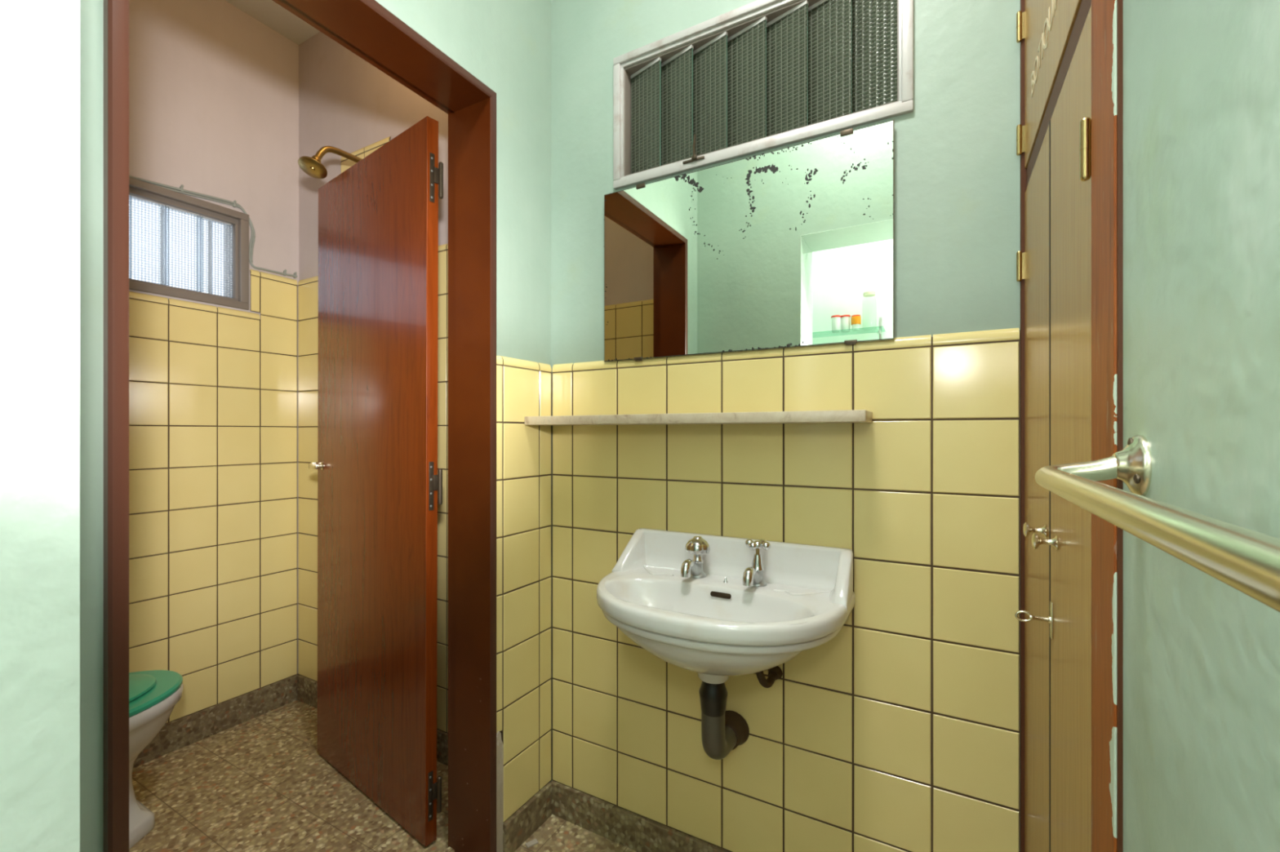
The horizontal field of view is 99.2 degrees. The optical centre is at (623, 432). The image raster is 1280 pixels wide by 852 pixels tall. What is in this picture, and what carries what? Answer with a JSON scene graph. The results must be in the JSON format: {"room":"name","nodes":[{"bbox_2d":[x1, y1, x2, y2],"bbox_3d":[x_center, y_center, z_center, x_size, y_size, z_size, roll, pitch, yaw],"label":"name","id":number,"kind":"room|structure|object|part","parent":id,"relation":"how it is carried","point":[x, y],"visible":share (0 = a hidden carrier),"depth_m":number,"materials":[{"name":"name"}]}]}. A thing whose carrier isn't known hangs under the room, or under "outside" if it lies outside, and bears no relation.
{"room":"bathroom","nodes":[
{"label":"bathroom","id":0,"kind":"room"},
{"bbox_2d":[128,0,298,724],"bbox_3d":[-1.733,-0.210,1.867,0.163,2.890,1.430,0,0,30],"label":"wall","id":1,"kind":"structure","parent":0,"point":[214,89],"depth_m":2.05,"materials":[{"name":"tile"}]},
{"bbox_2d":[128,177,248,310],"bbox_3d":[-1.761,-0.672,1.787,0.134,0.375,0.907,0,0,30],"label":"window","id":2,"kind":"structure","parent":1,"relation":"attached to","point":[236,224],"depth_m":2.01,"materials":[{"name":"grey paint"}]},
{"bbox_2d":[128,175,297,278],"bbox_3d":[-1.665,-0.776,1.832,0.019,0.244,1.096,0,0,31],"label":"electrical cable","id":3,"kind":"object","parent":1,"relation":"attached to","point":[180,188],"visible":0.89,"depth_m":2.08,"materials":[{"name":"grey plastic"}]},
{"bbox_2d":[133,673,298,768],"bbox_3d":[-1.661,1.077,1.833,0.018,0.104,1.123,0,0,30],"label":"baseboard","id":4,"kind":"structure","parent":1,"relation":"attached to","point":[186,731],"depth_m":2.05,"materials":[{"name":"stone"}]},
{"bbox_2d":[224,0,319,44],"bbox_3d":[-0.651,-1.705,0.776,3.130,0.100,2.230,0,0,30],"label":"ceiling","id":5,"kind":"structure","parent":0,"point":[268,12],"depth_m":2.17,"materials":[{"name":"white paint"}]},
{"bbox_2d":[80,0,551,851],"bbox_3d":[-0.523,-0.270,1.214,0.151,2.770,1.303,0,0,30],"label":"wall","id":6,"kind":"structure","parent":0,"point":[505,45],"depth_m":1.44,"materials":[{"name":"green paint"}]},
{"bbox_2d":[103,0,496,851],"bbox_3d":[-0.888,0.130,1.345,0.929,1.999,0.856,0,0,30],"label":"door","id":7,"kind":"structure","parent":6,"relation":"in","point":[380,480],"depth_m":1.48,"materials":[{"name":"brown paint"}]},
{"bbox_3d":[-1.067,0.115,1.887,0.072,0.026,0.023,0,0,39],"label":"handle","id":8,"kind":"part","parent":7,"relation":"part of","materials":[{"name":"silver metal"}]},
{"bbox_2d":[502,782,551,851],"bbox_3d":[-0.266,1.069,1.508,0.020,0.092,0.196,0,0,30],"label":"baseboard","id":9,"kind":"structure","parent":6,"relation":"attached to","point":[517,828],"depth_m":1.49,"materials":[{"name":"stone"}]},
{"bbox_2d":[128,700,636,851],"bbox_3d":[-0.691,1.175,0.857,2.980,0.120,2.130,0,0,30],"label":"floor","id":10,"kind":"structure","parent":0,"point":[262,783],"depth_m":1.66,"materials":[{"name":"stone"}]},
{"bbox_2d":[128,670,183,849],"bbox_3d":[-1.462,0.915,1.431,0.368,0.428,0.489,0,0,30],"label":"toilet","id":11,"kind":"object","parent":10,"relation":"on","point":[153,695],"visible":0.31,"depth_m":1.51,"materials":[{"name":"white ceramic"}]},
{"bbox_3d":[-1.474,0.711,1.411,0.290,0.018,0.411,0,0,30],"label":"lid","id":12,"kind":"part","parent":11,"relation":"part of","materials":[{"name":"green plastic"}]},
{"bbox_3d":[-1.457,0.729,1.439,0.364,0.018,0.467,0,0,30],"label":"seat","id":13,"kind":"part","parent":11,"relation":"part of","materials":[{"name":"green plastic"}]},
{"bbox_2d":[524,839,537,848],"bbox_3d":[-0.249,1.113,1.475,0.032,0.004,0.016,0,0,-36],"label":"chip","id":14,"kind":"object","parent":10,"relation":"on","point":[535,842],"visible":1,"depth_m":1.47,"materials":[{"name":"beige stone"}]},
{"bbox_2d":[1014,0,1123,851],"bbox_3d":[0.713,-0.250,0.702,0.338,2.730,0.646,0,0,30],"label":"tall cabinet","id":15,"kind":"object","parent":10,"relation":"on","point":[1069,133],"visible":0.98,"depth_m":0.65,"materials":[{"name":"brown wood"}]},
{"bbox_3d":[0.621,0.147,0.821,0.028,0.022,0.022,0,0,30],"label":"knob","id":16,"kind":"part","parent":15,"relation":"part of","materials":[{"name":"silver metal"}]},
{"bbox_3d":[0.701,0.309,0.907,0.023,1.528,0.270,0,0,30],"label":"door","id":17,"kind":"part","parent":15,"relation":"part of","materials":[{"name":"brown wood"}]},
{"bbox_3d":[0.576,0.149,0.745,0.028,0.022,0.022,0,0,30],"label":"knob","id":18,"kind":"part","parent":15,"relation":"part of","materials":[{"name":"silver metal"}]},
{"bbox_3d":[0.634,-1.026,0.792,0.023,1.054,0.537,0,0,30],"label":"door","id":19,"kind":"part","parent":15,"relation":"part of","materials":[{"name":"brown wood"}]},
{"bbox_3d":[0.635,-0.477,0.791,0.022,0.040,0.540,0,0,30],"label":"door rail","id":20,"kind":"part","parent":15,"relation":"part of","materials":[{"name":"brown wood"}]},
{"bbox_3d":[0.564,0.309,0.672,0.023,1.528,0.260,0,0,30],"label":"door","id":21,"kind":"part","parent":15,"relation":"part of","materials":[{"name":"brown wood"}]},
{"bbox_3d":[0.475,-0.250,0.521,0.027,2.730,0.087,0,0,30],"label":"casing","id":22,"kind":"part","parent":15,"relation":"part of","materials":[{"name":"brown wood"}]},
{"bbox_2d":[297,0,1020,851],"bbox_3d":[-0.135,-0.210,1.661,2.828,2.890,0.181,0,0,30],"label":"wall","id":23,"kind":"structure","parent":0,"point":[900,731],"depth_m":1.23,"materials":[{"name":"yellow tile"}]},
{"bbox_2d":[297,146,361,178],"bbox_3d":[-1.004,-0.954,1.927,0.090,0.151,0.279,0,0,30],"label":"shower","id":24,"kind":"object","parent":23,"relation":"attached to","point":[313,166],"visible":0.87,"depth_m":1.86,"materials":[{"name":"gold metal"}]},
{"bbox_3d":[-0.995,-0.968,1.949,0.021,0.084,0.232,0,0,30],"label":"arm","id":25,"kind":"part","parent":24,"relation":"part of","materials":[{"name":"gold metal"}]},
{"bbox_2d":[297,675,448,765],"bbox_3d":[-0.852,1.077,2.002,1.210,0.104,0.018,0,0,30],"label":"baseboard","id":26,"kind":"structure","parent":23,"relation":"attached to","point":[307,688],"depth_m":2.24,"materials":[{"name":"stone"}]},
{"bbox_2d":[550,780,730,851],"bbox_3d":[0.273,1.069,1.320,1.120,0.092,0.020,0,0,30],"label":"baseboard","id":27,"kind":"structure","parent":23,"relation":"attached to","point":[633,831],"depth_m":1.47,"materials":[{"name":"stone"}]},
{"bbox_2d":[524,409,872,425],"bbox_3d":[0.130,-0.033,1.331,0.862,0.024,0.123,0,0,30],"label":"wall shelf","id":28,"kind":"object","parent":23,"relation":"attached to","point":[852,415],"visible":1,"depth_m":1.22,"materials":[{"name":"stone"}]},
{"bbox_2d":[596,528,855,684],"bbox_3d":[0.177,0.392,1.162,0.544,0.301,0.367,0,0,30],"label":"washbasin","id":29,"kind":"object","parent":23,"relation":"attached to","point":[717,608],"visible":1,"depth_m":1.17,"materials":[{"name":"white ceramic"}]},
{"bbox_3d":[0.142,0.308,1.234,0.022,0.037,0.032,0,0,30],"label":"spout","id":30,"kind":"part","parent":29,"relation":"part of","materials":[{"name":"silver metal"}]},
{"bbox_3d":[0.177,0.265,1.292,0.058,0.040,0.060,0,0,30],"label":"tap handle","id":31,"kind":"part","parent":29,"relation":"part of","materials":[{"name":"silver metal"}]},
{"bbox_2d":[698,680,749,759],"bbox_3d":[0.224,0.649,1.251,0.081,0.216,0.164,0,0,30],"label":"drain pipe","id":32,"kind":"object","parent":29,"relation":"attached to","point":[722,731],"visible":0.97,"depth_m":1.19,"materials":[{"name":"black rubber"}]},
{"bbox_3d":[0.267,0.308,1.164,0.022,0.037,0.032,0,0,30],"label":"spout","id":33,"kind":"part","parent":29,"relation":"part of","materials":[{"name":"silver metal"}]},
{"bbox_3d":[0.301,0.251,1.223,0.048,0.018,0.048,0,0,-1],"label":"tap handle","id":34,"kind":"part","parent":29,"relation":"part of","materials":[{"name":"silver metal"}]},
{"bbox_2d":[604,120,894,361],"bbox_3d":[0.257,-0.427,1.325,0.720,0.470,0.007,0,0,30],"label":"wall mirror","id":35,"kind":"object","parent":23,"relation":"attached to","point":[792,246],"visible":1,"depth_m":1.29,"materials":[{"name":"white mirror"}]},
{"bbox_2d":[613,0,913,189],"bbox_3d":[0.300,-0.851,1.337,0.729,0.359,0.094,0,0,30],"label":"window","id":36,"kind":"structure","parent":23,"relation":"in","point":[757,18],"depth_m":1.32,"materials":[{"name":"paint"}]},
{"bbox_2d":[755,666,782,688],"bbox_3d":[0.331,0.555,1.243,0.034,0.042,0.077,0,0,39],"label":"supply pipe","id":37,"kind":"object","parent":23,"relation":"attached to","point":[775,673],"visible":0.95,"depth_m":1.23,"materials":[{"name":"brown metal"}]},
{"bbox_2d":[644,2,894,170],"bbox_3d":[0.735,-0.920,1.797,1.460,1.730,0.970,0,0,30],"label":"screen","id":38,"kind":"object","parent":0,"point":[894,2],"depth_m":2.32,"materials":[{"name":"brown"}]},
{"bbox_2d":[1123,0,1279,851],"bbox_3d":[0.416,-0.270,0.115,0.322,2.770,1.960,0,0,30],"label":"wall","id":39,"kind":"structure","parent":0,"point":[1202,77],"depth_m":0.34,"materials":[{"name":"green paint"}]},
{"bbox_2d":[1035,435,1279,613],"bbox_3d":[0.283,0.027,0.278,0.071,0.050,0.465,0,0,30],"label":"towel rail","id":40,"kind":"object","parent":39,"relation":"attached to","point":[1247,561],"visible":1,"depth_m":0.20,"materials":[{"name":"silver metal"}]},
{"bbox_3d":[-0.423,-0.270,0.264,1.278,2.770,0.240,0,0,30],"label":"wall","id":41,"kind":"structure","parent":0,"visible":0},
{"bbox_2d":[0,0,79,851],"bbox_3d":[-0.441,0.132,0.274,0.002,1.966,0.244,0,0,30],"label":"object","id":42,"kind":"structure","parent":41,"relation":"attached to","point":[40,39],"depth_m":0.36,"materials":[{"name":"paint"}]}
]}

